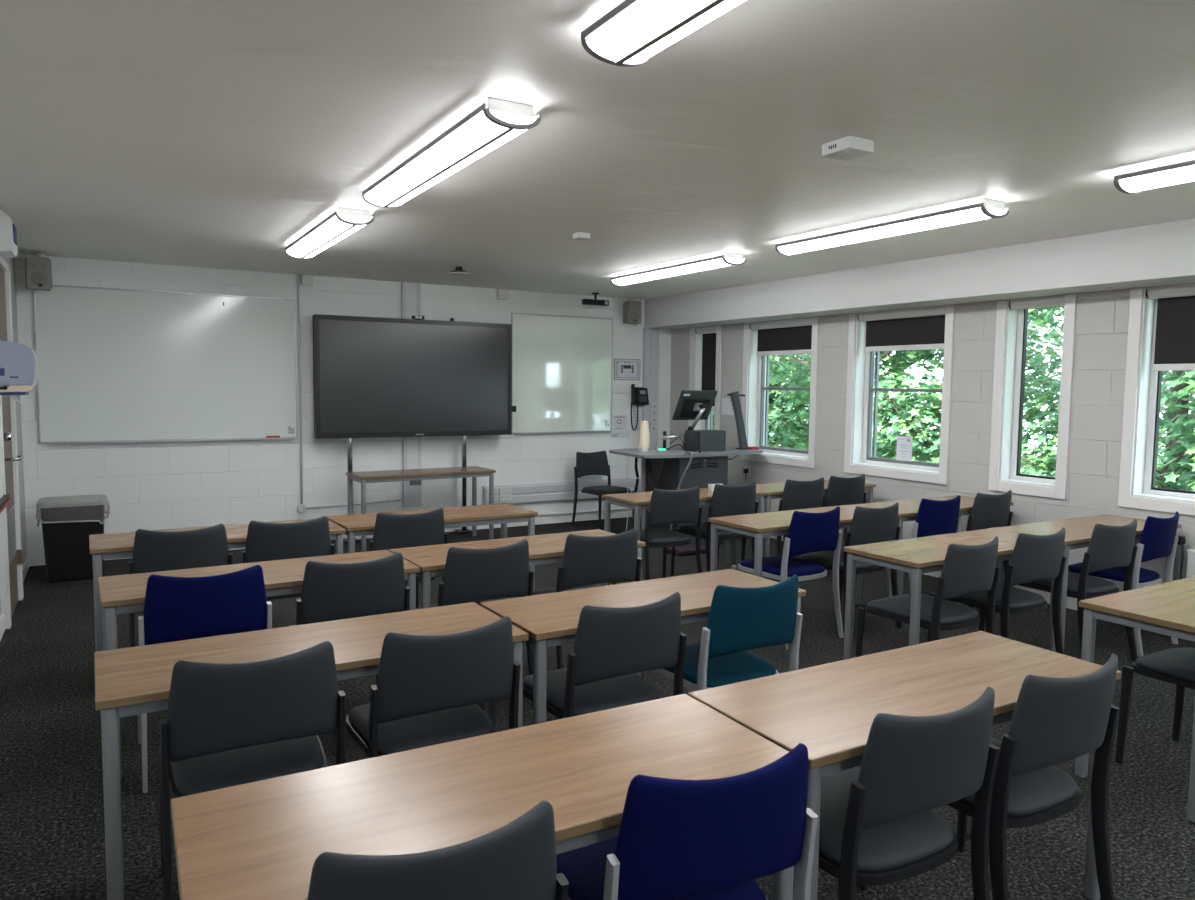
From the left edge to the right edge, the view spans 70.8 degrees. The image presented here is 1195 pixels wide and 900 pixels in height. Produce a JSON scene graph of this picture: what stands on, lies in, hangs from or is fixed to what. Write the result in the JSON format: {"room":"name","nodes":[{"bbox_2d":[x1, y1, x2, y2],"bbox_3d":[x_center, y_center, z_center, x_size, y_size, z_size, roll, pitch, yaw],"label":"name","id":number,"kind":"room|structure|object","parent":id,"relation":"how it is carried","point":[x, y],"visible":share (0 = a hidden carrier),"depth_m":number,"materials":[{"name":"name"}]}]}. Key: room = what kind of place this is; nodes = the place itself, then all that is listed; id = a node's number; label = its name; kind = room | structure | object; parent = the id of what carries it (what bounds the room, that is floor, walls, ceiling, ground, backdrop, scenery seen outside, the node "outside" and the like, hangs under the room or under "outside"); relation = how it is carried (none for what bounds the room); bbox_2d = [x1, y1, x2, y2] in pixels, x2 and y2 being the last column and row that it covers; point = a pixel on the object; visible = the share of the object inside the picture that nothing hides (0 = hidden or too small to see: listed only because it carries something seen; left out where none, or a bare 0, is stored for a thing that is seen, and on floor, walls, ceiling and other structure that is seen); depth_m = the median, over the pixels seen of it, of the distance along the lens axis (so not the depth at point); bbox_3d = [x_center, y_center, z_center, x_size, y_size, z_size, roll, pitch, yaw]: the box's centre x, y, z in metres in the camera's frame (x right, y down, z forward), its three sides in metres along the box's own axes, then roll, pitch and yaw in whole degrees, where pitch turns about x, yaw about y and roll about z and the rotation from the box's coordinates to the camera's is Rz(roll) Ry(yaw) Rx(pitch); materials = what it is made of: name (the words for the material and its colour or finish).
{"room":"classroom","nodes":[
{"label":"classroom","id":0,"kind":"room"},
{"bbox_2d":[0,257,26,615],"bbox_3d":[-1.593,0.155,1.345,0.200,2.612,13.500,-2,5,-30],"label":"wall","id":1,"kind":"structure","parent":0,"point":[10,261],"depth_m":6.81,"materials":[{"name":"grey paint"}]},
{"bbox_2d":[0,420,10,600],"bbox_3d":[-3.399,0.305,4.720,0.080,1.160,1.250,-2,5,-30],"label":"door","id":2,"kind":"structure","parent":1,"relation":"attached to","point":[4,499],"depth_m":5.10,"materials":[{"name":"white plastic"}]},
{"bbox_2d":[0,209,17,257],"bbox_3d":[-3.668,-1.329,5.165,0.160,0.255,0.340,-2,5,-30],"label":"box","id":3,"kind":"object","parent":1,"relation":"attached to","point":[8,230],"visible":1,"depth_m":5.05,"materials":[{"name":"white plastic"}]},
{"bbox_2d":[0,257,23,628],"bbox_3d":[-3.932,-0.083,5.642,0.135,2.380,0.890,-2,5,-30],"label":"door","id":4,"kind":"structure","parent":1,"relation":"in","point":[13,593],"depth_m":5.77,"materials":[{"name":"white wood"}]},
{"bbox_2d":[0,340,37,407],"bbox_3d":[-3.514,-0.453,5.043,0.252,0.401,0.310,-2,5,-30],"label":"dispenser","id":5,"kind":"object","parent":1,"relation":"attached to","point":[18,362],"visible":1,"depth_m":4.94,"materials":[{"name":"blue plastic"}]},
{"bbox_2d":[15,254,670,565],"bbox_3d":[-2.011,-0.418,8.784,6.620,2.612,0.200,-2,5,-30],"label":"wall","id":6,"kind":"structure","parent":0,"point":[183,484],"depth_m":8.17,"materials":[{"name":"white paint"}]},
{"bbox_2d":[25,253,52,290],"bbox_3d":[-4.567,-1.456,6.870,0.178,0.293,0.200,-3,5,-37],"label":"wall speaker","id":7,"kind":"object","parent":6,"relation":"attached to","point":[38,270],"visible":1,"depth_m":6.80,"materials":[{"name":"grey plastic"}]},
{"bbox_2d":[33,285,297,443],"bbox_3d":[-3.789,-0.746,7.554,2.096,1.339,0.072,-2,5,-30],"label":"whiteboard","id":8,"kind":"object","parent":6,"relation":"attached to","point":[116,365],"visible":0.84,"depth_m":7.51,"materials":[{"name":"white ceramic"}]},
{"bbox_2d":[297,274,401,512],"bbox_3d":[-2.461,-0.546,8.373,1.045,2.304,0.034,-2,5,-30],"label":"cable conduit","id":9,"kind":"object","parent":6,"relation":"attached to","point":[302,508],"visible":1,"depth_m":8.15,"materials":[{"name":"white plastic"}]},
{"bbox_2d":[401,282,421,507],"bbox_3d":[-1.918,-0.558,8.676,0.190,2.310,0.060,-2,5,-30],"label":"cable conduit","id":10,"kind":"object","parent":6,"relation":"attached to","point":[410,291],"visible":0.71,"depth_m":8.68,"materials":[{"name":"grey plastic"}]},
{"bbox_2d":[511,313,612,433],"bbox_3d":[-0.382,-0.857,9.560,1.292,1.330,0.050,-2,5,-30],"label":"whiteboard","id":11,"kind":"object","parent":6,"relation":"attached to","point":[562,365],"visible":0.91,"depth_m":9.55,"materials":[{"name":"white glass"}]},
{"bbox_2d":[483,477,641,504],"bbox_3d":[-0.347,0.472,9.677,2.060,0.213,0.074,-2,5,-30],"label":"dado trunking","id":12,"kind":"object","parent":6,"relation":"attached to","point":[550,491],"visible":0.87,"depth_m":9.52,"materials":[{"name":"grey plastic"}]},
{"bbox_2d":[614,359,639,379],"bbox_3d":[0.354,-0.957,10.008,0.364,0.250,0.010,-2,5,-30],"label":"framed piece","id":13,"kind":"object","parent":6,"relation":"attached to","point":[624,369],"visible":1,"depth_m":10.00,"materials":[{"name":"white paper"}]},
{"bbox_2d":[623,298,640,323],"bbox_3d":[0.396,-1.625,9.820,0.178,0.300,0.200,-2,5,-27],"label":"wall speaker","id":14,"kind":"object","parent":6,"relation":"attached to","point":[631,308],"visible":1,"depth_m":9.75,"materials":[{"name":"grey plastic"}]},
{"bbox_2d":[631,384,648,430],"bbox_3d":[0.501,-0.508,10.057,0.235,0.558,0.137,-2,5,-30],"label":"wall phone","id":15,"kind":"object","parent":6,"relation":"attached to","point":[639,395],"visible":1,"depth_m":10.04,"materials":[{"name":"black plastic"}]},
{"bbox_2d":[640,328,658,515],"bbox_3d":[0.638,-0.327,10.190,0.205,2.273,0.073,-2,5,-30],"label":"corner trunking","id":16,"kind":"object","parent":6,"relation":"attached to","point":[650,359],"visible":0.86,"depth_m":10.13,"materials":[{"name":"grey plastic"}]},
{"bbox_2d":[0,0,1194,299],"bbox_3d":[1.391,-1.322,2.975,7.080,0.150,13.500,-2,5,-30],"label":"ceiling","id":17,"kind":"structure","parent":0,"point":[216,134],"depth_m":3.40,"materials":[{"name":"paint"}]},
{"bbox_2d":[285,207,373,258],"bbox_3d":[-1.837,-1.437,5.663,0.228,0.100,1.600,-2,5,-30],"label":"ceiling light","id":18,"kind":"object","parent":17,"relation":"attached to","point":[341,222],"visible":1,"depth_m":5.33,"materials":[{"name":"white plastic"}]},
{"bbox_2d":[362,97,540,207],"bbox_3d":[-0.722,-1.280,3.766,0.228,0.100,1.650,-2,5,-30],"label":"ceiling light","id":19,"kind":"object","parent":17,"relation":"attached to","point":[492,122],"visible":1,"depth_m":3.43,"materials":[{"name":"white plastic"}]},
{"bbox_2d":[581,0,745,66],"bbox_3d":[0.440,-1.117,1.788,0.228,0.100,1.550,-2,5,-30],"label":"ceiling light","id":20,"kind":"object","parent":17,"relation":"attached to","point":[627,33],"visible":1,"depth_m":2.24,"materials":[{"name":"white plastic"}]},
{"bbox_2d":[610,252,745,285],"bbox_3d":[0.636,-1.525,7.167,0.228,0.100,1.660,-2,5,-30],"label":"ceiling light","id":21,"kind":"object","parent":17,"relation":"attached to","point":[722,259],"visible":1,"depth_m":6.93,"materials":[{"name":"white plastic"}]},
{"bbox_2d":[822,136,873,160],"bbox_3d":[1.052,-1.268,3.537,0.146,0.052,0.156,-2,5,-30],"label":"ceiling sensor","id":22,"kind":"object","parent":17,"relation":"attached to","point":[849,147],"visible":1,"depth_m":3.50,"materials":[{"name":"white plastic"}]},
{"bbox_2d":[775,198,1008,255],"bbox_3d":[1.756,-1.368,5.262,0.228,0.100,1.630,-2,5,-30],"label":"ceiling light","id":23,"kind":"object","parent":17,"relation":"attached to","point":[982,209],"visible":1,"depth_m":5.03,"materials":[{"name":"white plastic"}]},
{"bbox_2d":[1114,154,1194,193],"bbox_3d":[2.910,-1.205,3.297,0.228,0.100,1.600,-2,5,-30],"label":"ceiling light","id":24,"kind":"object","parent":17,"relation":"attached to","point":[1180,170],"visible":1,"depth_m":3.79,"materials":[{"name":"white plastic"}]},
{"bbox_2d":[1119,165,1194,191],"bbox_3d":[2.910,-1.185,3.298,0.212,0.048,1.556,-2,5,-30],"label":"diffuser","id":25,"kind":"object","parent":24,"relation":"attached to","point":[1165,176],"depth_m":3.80,"materials":[{"name":"white plastic"}]},
{"bbox_2d":[0,516,1194,899],"bbox_3d":[1.361,1.416,3.185,7.080,0.120,13.500,-2,5,-30],"label":"floor","id":26,"kind":"structure","parent":0,"point":[52,822],"depth_m":3.61,"materials":[{"name":"carpet"}]},
{"bbox_2d":[36,495,108,582],"bbox_3d":[-4.188,0.704,6.735,0.505,0.640,0.397,-2,5,-30],"label":"waste bin","id":27,"kind":"object","parent":26,"relation":"on","point":[68,522],"visible":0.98,"depth_m":6.59,"materials":[{"name":"black plastic"}]},
{"bbox_2d":[128,524,232,646],"bbox_3d":[-2.243,0.794,4.524,0.489,0.845,0.558,-2,5,-30],"label":"chair","id":28,"kind":"object","parent":26,"relation":"on","point":[153,551],"visible":0.47,"depth_m":4.26,"materials":[{"name":"grey fabric"}]},
{"bbox_2d":[137,565,271,792],"bbox_3d":[-1.661,0.875,3.542,0.489,0.845,0.558,-2,5,-31],"label":"chair","id":29,"kind":"object","parent":26,"relation":"on","point":[175,608],"visible":0.58,"depth_m":3.28,"materials":[{"name":"blue fabric"}]},
{"bbox_2d":[89,519,345,651],"bbox_3d":[-2.134,0.829,4.787,1.276,0.732,0.480,-2,5,-31],"label":"table","id":30,"kind":"object","parent":26,"relation":"on","point":[111,545],"visible":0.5,"depth_m":4.46,"materials":[{"name":"brown wood"}]},
{"bbox_2d":[159,641,345,899],"bbox_3d":[-1.057,0.957,2.555,0.489,0.845,0.558,-2,5,-29],"label":"chair","id":31,"kind":"object","parent":26,"relation":"on","point":[226,725],"visible":0.93,"depth_m":2.33,"materials":[{"name":"grey fabric"}]},
{"bbox_2d":[98,550,419,780],"bbox_3d":[-1.496,0.911,3.796,1.276,0.732,0.480,-2,5,-32],"label":"table","id":32,"kind":"object","parent":26,"relation":"on","point":[119,594],"visible":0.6,"depth_m":3.64,"materials":[{"name":"brown wood"}]},
{"bbox_2d":[242,516,334,599],"bbox_3d":[-1.798,0.777,4.814,0.489,0.845,0.558,-2,5,-30],"label":"chair","id":33,"kind":"object","parent":26,"relation":"on","point":[265,541],"visible":0.36,"depth_m":4.56,"materials":[{"name":"grey fabric"}]},
{"bbox_2d":[94,602,527,899],"bbox_3d":[-0.910,0.995,2.785,1.276,0.732,0.480,-2,5,-31],"label":"table","id":34,"kind":"object","parent":26,"relation":"on","point":[130,681],"visible":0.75,"depth_m":2.62,"materials":[{"name":"brown wood"}]},
{"bbox_2d":[290,552,409,684],"bbox_3d":[-1.156,0.859,3.824,0.489,0.845,0.558,-2,5,-31],"label":"chair","id":35,"kind":"object","parent":26,"relation":"on","point":[330,591],"visible":0.51,"depth_m":3.57,"materials":[{"name":"grey fabric"}]},
{"bbox_2d":[369,507,447,607],"bbox_3d":[-1.230,0.756,5.161,0.489,0.845,0.558,-2,5,-35],"label":"chair","id":36,"kind":"object","parent":26,"relation":"on","point":[391,531],"visible":0.34,"depth_m":4.91,"materials":[{"name":"grey fabric"}]},
{"bbox_2d":[312,314,515,543],"bbox_3d":[-1.826,-0.225,8.613,2.091,2.257,0.210,-2,5,-30],"label":"display screen","id":37,"kind":"object","parent":26,"relation":"on","point":[374,377],"visible":0.91,"depth_m":8.43,"materials":[{"name":"black plastic"}]},
{"bbox_2d":[346,466,495,551],"bbox_3d":[-1.710,0.571,8.221,1.360,0.732,0.460,-2,5,-33],"label":"table","id":38,"kind":"object","parent":26,"relation":"on","point":[364,477],"visible":0.72,"depth_m":8.05,"materials":[{"name":"brown wood"}]},
{"bbox_2d":[336,616,519,757],"bbox_3d":[-0.573,0.942,2.828,0.489,0.845,0.558,-2,5,-30],"label":"chair","id":39,"kind":"object","parent":26,"relation":"on","point":[428,691],"visible":0.89,"depth_m":2.61,"materials":[{"name":"grey fabric"}]},
{"bbox_2d":[326,503,537,599],"bbox_3d":[-1.070,0.784,5.526,1.276,0.732,0.480,-2,5,-32],"label":"table","id":40,"kind":"object","parent":26,"relation":"on","point":[504,513],"visible":0.57,"depth_m":5.49,"materials":[{"name":"brown wood"}]},
{"bbox_2d":[307,800,568,899],"bbox_3d":[-0.371,1.034,1.646,0.489,0.845,0.558,-2,5,-27],"label":"chair","id":41,"kind":"object","parent":26,"relation":"on","point":[516,860],"visible":1,"depth_m":1.39,"materials":[{"name":"grey fabric"}]},
{"bbox_2d":[416,539,533,707],"bbox_3d":[-0.635,0.839,4.160,0.489,0.845,0.558,-2,5,-33],"label":"chair","id":42,"kind":"object","parent":26,"relation":"on","point":[477,576],"visible":0.49,"depth_m":3.91,"materials":[{"name":"grey fabric"}]},
{"bbox_2d":[170,694,793,899],"bbox_3d":[-0.200,1.075,1.843,1.276,0.732,0.480,-2,5,-29],"label":"table","id":43,"kind":"object","parent":26,"relation":"on","point":[263,839],"visible":0.77,"depth_m":1.74,"materials":[{"name":"brown wood"}]},
{"bbox_2d":[389,529,644,608],"bbox_3d":[-0.409,0.871,4.480,1.276,0.732,0.480,-2,5,-32],"label":"table","id":44,"kind":"object","parent":26,"relation":"on","point":[545,548],"visible":0.34,"depth_m":4.32,"materials":[{"name":"brown wood"}]},
{"bbox_2d":[522,528,643,678],"bbox_3d":[-0.089,0.818,4.520,0.489,0.845,0.558,-2,5,-29],"label":"chair","id":45,"kind":"object","parent":26,"relation":"on","point":[587,561],"visible":0.56,"depth_m":4.26,"materials":[{"name":"grey fabric"}]},
{"bbox_2d":[571,451,633,529],"bbox_3d":[0.061,0.450,9.361,0.489,0.845,0.558,-3,5,-36],"label":"chair","id":46,"kind":"object","parent":26,"relation":"on","point":[593,463],"visible":0.92,"depth_m":9.42,"materials":[{"name":"grey fabric"}]},
{"bbox_2d":[523,592,686,718],"bbox_3d":[0.002,0.922,3.164,0.489,0.845,0.558,-2,5,-31],"label":"chair","id":47,"kind":"object","parent":26,"relation":"on","point":[612,644],"visible":0.8,"depth_m":2.95,"materials":[{"name":"grey fabric"}]},
{"bbox_2d":[480,569,805,726],"bbox_3d":[0.206,0.957,3.438,1.276,0.732,0.480,-2,5,-31],"label":"table","id":48,"kind":"object","parent":26,"relation":"on","point":[549,619],"visible":0.46,"depth_m":3.29,"materials":[{"name":"brown wood"}]},
{"bbox_2d":[612,486,701,584],"bbox_3d":[0.467,0.678,6.426,0.489,0.845,0.558,-2,5,-29],"label":"chair","id":49,"kind":"object","parent":26,"relation":"on","point":[666,506],"visible":0.84,"depth_m":6.21,"materials":[{"name":"grey fabric"}]},
{"bbox_2d":[602,488,766,585],"bbox_3d":[0.703,0.711,6.727,1.276,0.732,0.480,-2,5,-31],"label":"table","id":50,"kind":"object","parent":26,"relation":"on","point":[638,501],"visible":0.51,"depth_m":6.54,"materials":[{"name":"brown wood"}]},
{"bbox_2d":[609,448,762,543],"bbox_3d":[0.922,0.456,8.667,1.587,0.910,0.906,-2,5,-30],"label":"desk","id":51,"kind":"object","parent":26,"relation":"on","point":[705,468],"visible":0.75,"depth_m":8.34,"materials":[{"name":"grey laminate"}]},
{"bbox_2d":[662,404,707,449],"bbox_3d":[0.890,-0.241,8.695,0.482,0.475,0.138,1,4,-1],"label":"monitor stand","id":52,"kind":"object","parent":51,"relation":"on","point":[703,406],"visible":0.8,"depth_m":8.67,"materials":[{"name":"silver metal"}]},
{"bbox_2d":[672,390,717,419],"bbox_3d":[1.006,-0.463,8.694,0.470,0.308,0.171,-2,5,-33],"label":"monitor","id":53,"kind":"object","parent":52,"relation":"attached to","point":[687,408],"visible":0.99,"depth_m":8.64,"materials":[{"name":"grey plastic"}]},
{"bbox_2d":[683,430,725,451],"bbox_3d":[1.098,-0.097,8.614,0.375,0.205,0.220,-2,5,-30],"label":"equipment box","id":54,"kind":"object","parent":51,"relation":"on","point":[706,440],"visible":0.87,"depth_m":8.52,"materials":[{"name":"grey metal"}]},
{"bbox_2d":[727,391,747,449],"bbox_3d":[1.484,-0.310,8.849,0.270,0.617,0.144,-2,5,-30],"label":"visualiser","id":55,"kind":"object","parent":51,"relation":"on","point":[735,396],"visible":0.95,"depth_m":8.82,"materials":[{"name":"grey metal"}]},
{"bbox_2d":[556,743,817,899],"bbox_3d":[0.156,1.019,1.917,0.489,0.845,0.558,-1,5,-24],"label":"chair","id":56,"kind":"object","parent":26,"relation":"on","point":[677,839],"visible":0.91,"depth_m":1.65,"materials":[{"name":"blue fabric"}]},
{"bbox_2d":[671,481,757,576],"bbox_3d":[0.953,0.658,6.763,0.489,0.845,0.558,-2,5,-31],"label":"chair","id":57,"kind":"object","parent":26,"relation":"on","point":[727,500],"visible":0.68,"depth_m":6.53,"materials":[{"name":"grey fabric"}]},
{"bbox_2d":[635,575,802,691],"bbox_3d":[0.501,0.904,3.469,0.489,0.845,0.558,-2,5,-30],"label":"chair","id":58,"kind":"object","parent":26,"relation":"on","point":[740,620],"visible":0.75,"depth_m":3.25,"materials":[{"name":"teal fabric"}]},
{"bbox_2d":[741,477,826,576],"bbox_3d":[1.592,0.636,7.134,0.489,0.845,0.558,-2,5,-29],"label":"chair","id":59,"kind":"object","parent":26,"relation":"on","point":[796,495],"visible":0.49,"depth_m":6.86,"materials":[{"name":"grey fabric"}]},
{"bbox_2d":[731,506,843,649],"bbox_3d":[1.222,0.765,5.394,0.489,0.845,0.558,-2,5,-33],"label":"chair","id":60,"kind":"object","parent":26,"relation":"on","point":[808,532],"visible":0.91,"depth_m":5.21,"materials":[{"name":"blue fabric"}]},
{"bbox_2d":[730,480,875,578],"bbox_3d":[1.804,0.673,7.387,1.276,0.732,0.480,-2,5,-31],"label":"table","id":61,"kind":"object","parent":26,"relation":"on","point":[774,490],"visible":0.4,"depth_m":7.17,"materials":[{"name":"brown wood"}]},
{"bbox_2d":[708,505,898,618],"bbox_3d":[1.383,0.803,5.626,1.276,0.732,0.480,-2,5,-32],"label":"table","id":62,"kind":"object","parent":26,"relation":"on","point":[759,526],"visible":0.56,"depth_m":5.44,"materials":[{"name":"brown wood"}]},
{"bbox_2d":[787,474,866,574],"bbox_3d":[2.033,0.617,7.446,0.489,0.845,0.558,-2,5,-29],"label":"chair","id":63,"kind":"object","parent":26,"relation":"on","point":[840,490],"visible":0.37,"depth_m":7.17,"materials":[{"name":"grey fabric"}]},
{"bbox_2d":[799,502,901,627],"bbox_3d":[1.673,0.752,5.627,0.489,0.845,0.558,-2,5,-32],"label":"chair","id":64,"kind":"object","parent":26,"relation":"on","point":[868,525],"visible":0.67,"depth_m":5.40,"materials":[{"name":"grey fabric"}]},
{"bbox_2d":[688,631,1120,899],"bbox_3d":[0.919,1.038,2.476,1.276,0.732,0.480,-2,5,-30],"label":"table","id":65,"kind":"object","parent":26,"relation":"on","point":[831,709],"visible":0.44,"depth_m":2.37,"materials":[{"name":"brown wood"}]},
{"bbox_2d":[818,687,998,899],"bbox_3d":[0.699,1.000,2.241,0.489,0.845,0.558,-2,5,-28],"label":"chair","id":66,"kind":"object","parent":26,"relation":"on","point":[879,825],"visible":0.8,"depth_m":2.02,"materials":[{"name":"grey fabric"}]},
{"bbox_2d":[856,495,961,604],"bbox_3d":[2.252,0.728,6.031,0.489,0.845,0.558,-2,5,-31],"label":"chair","id":67,"kind":"object","parent":26,"relation":"on","point":[934,517],"visible":0.54,"depth_m":5.76,"materials":[{"name":"blue fabric"}]},
{"bbox_2d":[855,536,999,656],"bbox_3d":[1.732,0.849,4.377,0.489,0.845,0.558,-2,5,-34],"label":"chair","id":68,"kind":"object","parent":26,"relation":"on","point":[967,569],"visible":0.91,"depth_m":4.19,"materials":[{"name":"grey fabric"}]},
{"bbox_2d":[847,495,1012,594],"bbox_3d":[2.484,0.764,6.289,1.276,0.732,0.480,-2,5,-31],"label":"table","id":69,"kind":"object","parent":26,"relation":"on","point":[908,509],"visible":0.16,"depth_m":6.13,"materials":[{"name":"brown wood"}]},
{"bbox_2d":[843,528,1066,659],"bbox_3d":[1.984,0.883,4.666,1.276,0.732,0.480,-2,5,-31],"label":"table","id":70,"kind":"object","parent":26,"relation":"on","point":[918,556],"visible":0.55,"depth_m":4.50,"materials":[{"name":"brown wood"}]},
{"bbox_2d":[857,653,1118,899],"bbox_3d":[1.176,0.985,2.515,0.489,0.845,0.558,-2,5,-29],"label":"chair","id":71,"kind":"object","parent":26,"relation":"on","point":[1056,720],"visible":0.7,"depth_m":2.27,"materials":[{"name":"grey fabric"}]},
{"bbox_2d":[966,490,1012,608],"bbox_3d":[2.781,0.707,6.378,0.489,0.845,0.558,-2,5,-31],"label":"chair","id":72,"kind":"object","parent":26,"relation":"on","point":[988,511],"visible":0.52,"depth_m":6.10,"materials":[{"name":"grey fabric"}]},
{"bbox_2d":[927,527,1066,653],"bbox_3d":[2.243,0.830,4.694,0.489,0.845,0.558,-2,5,-30],"label":"chair","id":73,"kind":"object","parent":26,"relation":"on","point":[1034,557],"visible":0.69,"depth_m":4.48,"materials":[{"name":"grey fabric"}]},
{"bbox_2d":[1009,519,1137,660],"bbox_3d":[2.845,0.811,5.029,0.489,0.845,0.558,-2,5,-29],"label":"chair","id":74,"kind":"object","parent":26,"relation":"on","point":[1109,546],"visible":0.73,"depth_m":4.79,"materials":[{"name":"grey fabric"}]},
{"bbox_2d":[991,514,1180,651],"bbox_3d":[3.086,0.844,5.326,1.276,0.732,0.480,-2,5,-31],"label":"table","id":75,"kind":"object","parent":26,"relation":"on","point":[1079,530],"visible":0.21,"depth_m":5.18,"materials":[{"name":"brown wood"}]},
{"bbox_2d":[1068,511,1178,656],"bbox_3d":[3.305,0.793,5.332,0.489,0.845,0.558,-2,5,-34],"label":"chair","id":76,"kind":"object","parent":26,"relation":"on","point":[1158,539],"visible":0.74,"depth_m":5.10,"materials":[{"name":"blue fabric"}]},
{"bbox_2d":[1075,576,1194,823],"bbox_3d":[2.618,0.974,3.558,1.276,0.732,0.480,-2,5,-31],"label":"table","id":77,"kind":"object","parent":26,"relation":"on","point":[1167,608],"visible":0.94,"depth_m":3.36,"materials":[{"name":"brown wood"}]},
{"bbox_2d":[1115,647,1194,763],"bbox_3d":[2.565,0.929,3.445,0.489,0.845,0.558,-2,5,-30],"label":"chair","id":78,"kind":"object","parent":26,"relation":"on","point":[1176,666],"visible":1,"depth_m":3.55,"materials":[{"name":"grey fabric"}]},
{"bbox_2d":[1176,536,1194,579],"bbox_3d":[4.106,0.930,4.858,0.104,0.655,1.403,-2,5,-30],"label":"radiator","id":79,"kind":"object","parent":26,"relation":"on","point":[1181,542],"visible":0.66,"depth_m":5.39,"materials":[{"name":"white metal"}]},
{"bbox_2d":[669,283,1194,609],"bbox_3d":[4.318,-0.045,4.801,0.260,2.612,13.500,-2,5,-30],"label":"wall","id":80,"kind":"structure","parent":0,"point":[1102,317],"depth_m":6.70,"materials":[{"name":"grey paint"}]},
{"bbox_2d":[688,326,721,429],"bbox_3d":[1.325,-0.685,9.804,0.218,1.478,0.576,-2,5,-30],"label":"window","id":81,"kind":"structure","parent":80,"relation":"in","point":[695,371],"depth_m":9.91,"materials":[{"name":"white paint"}]},
{"bbox_2d":[695,327,715,409],"bbox_3d":[1.275,-0.940,9.754,0.092,0.947,0.388,-2,5,-30],"label":"roller blind","id":82,"kind":"object","parent":81,"relation":"attached to","point":[709,334],"visible":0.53,"depth_m":9.77,"materials":[{"name":"black fabric"}]},
{"bbox_2d":[741,317,818,467],"bbox_3d":[1.948,-0.598,8.744,0.218,1.478,1.101,-2,5,-30],"label":"window","id":83,"kind":"structure","parent":80,"relation":"in","point":[753,385],"depth_m":9.08,"materials":[{"name":"white paint"}]},
{"bbox_2d":[750,319,811,355],"bbox_3d":[1.901,-1.154,8.671,0.092,0.342,0.913,-2,5,-30],"label":"roller blind","id":84,"kind":"object","parent":83,"relation":"attached to","point":[793,337],"visible":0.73,"depth_m":8.67,"materials":[{"name":"black fabric"}]},
{"bbox_2d":[844,305,954,484],"bbox_3d":[2.709,-0.490,7.450,0.218,1.478,1.121,-2,5,-30],"label":"window","id":85,"kind":"structure","parent":80,"relation":"in","point":[860,366],"depth_m":7.79,"materials":[{"name":"white paint"}]},
{"bbox_2d":[857,307,945,351],"bbox_3d":[2.662,-1.047,7.376,0.092,0.342,0.933,-2,5,-30],"label":"roller blind","id":86,"kind":"object","parent":85,"relation":"attached to","point":[922,329],"visible":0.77,"depth_m":7.36,"materials":[{"name":"black fabric"}]},
{"bbox_2d":[644,218,1194,329],"bbox_3d":[4.045,-1.169,4.548,0.400,0.337,13.100,-2,5,-30],"label":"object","id":87,"kind":"structure","parent":80,"relation":"attached to","point":[1160,254],"depth_m":6.35,"materials":[{"name":"paint"}]},
{"bbox_2d":[988,294,1076,499],"bbox_3d":[3.342,-0.401,6.373,0.218,1.478,0.616,-2,5,-30],"label":"window","id":88,"kind":"structure","parent":80,"relation":"in","point":[1014,333],"depth_m":6.51,"materials":[{"name":"white paint"}]},
{"bbox_2d":[1009,297,1064,309],"bbox_3d":[3.290,-1.096,6.285,0.076,0.064,0.428,-2,5,-30],"label":"roller blind","id":89,"kind":"object","parent":88,"relation":"attached to","point":[1049,302],"visible":0.84,"depth_m":6.27,"materials":[{"name":"white fabric"}]},
{"bbox_2d":[1118,284,1194,515],"bbox_3d":[3.972,-0.312,5.300,0.218,1.478,1.141,-2,5,-30],"label":"window","id":90,"kind":"structure","parent":80,"relation":"in","point":[1148,386],"depth_m":5.69,"materials":[{"name":"white paint"}]},
{"bbox_2d":[1145,286,1194,370],"bbox_3d":[3.925,-0.769,5.234,0.092,0.542,0.953,-2,5,-30],"label":"roller blind","id":91,"kind":"object","parent":90,"relation":"attached to","point":[1175,323],"visible":1,"depth_m":5.52,"materials":[{"name":"black fabric"}]},
{"label":"outside","id":92,"kind":"structure","parent":0,"visible":0},
{"bbox_2d":[1020,455,1194,490],"bbox_3d":[24.881,3.311,23.618,53.420,0.100,75.000,-2,5,-30],"label":"ground","id":93,"kind":"structure","parent":92,"point":[1021,470],"depth_m":49.74,"materials":[{"name":"green plant"}]},
{"bbox_2d":[712,354,810,449],"bbox_3d":[2.314,-0.564,17.111,3.355,8.142,5.902,-2,5,-30],"label":"tree","id":94,"kind":"object","parent":93,"relation":"on","point":[786,424],"visible":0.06,"depth_m":15.31,"materials":[{"name":"green plant"}]},
{"bbox_2d":[769,316,1062,462],"bbox_3d":[4.195,-0.908,12.492,3.425,9.572,5.820,-2,5,-33],"label":"tree","id":95,"kind":"object","parent":93,"relation":"on","point":[907,419],"visible":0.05,"depth_m":11.40,"materials":[{"name":"green plant"}]},
{"bbox_2d":[794,308,1063,475],"bbox_3d":[6.470,-1.565,17.315,4.265,10.200,6.908,-2,5,-30],"label":"tree","id":96,"kind":"object","parent":93,"relation":"on","point":[1031,313],"visible":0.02,"depth_m":15.99,"materials":[{"name":"green plant"}]},
{"bbox_2d":[1020,307,1194,490],"bbox_3d":[5.965,-0.560,8.574,3.296,9.516,5.640,-3,5,-36],"label":"tree","id":97,"kind":"object","parent":93,"relation":"on","point":[1178,468],"visible":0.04,"depth_m":8.72,"materials":[{"name":"green plant"}]},
{"bbox_2d":[1023,307,1194,490],"bbox_3d":[8.739,-1.119,13.281,6.216,9.974,4.287,5,6,42],"label":"tree","id":98,"kind":"object","parent":93,"relation":"on","point":[1046,377],"visible":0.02,"depth_m":13.15,"materials":[{"name":"green plant"}]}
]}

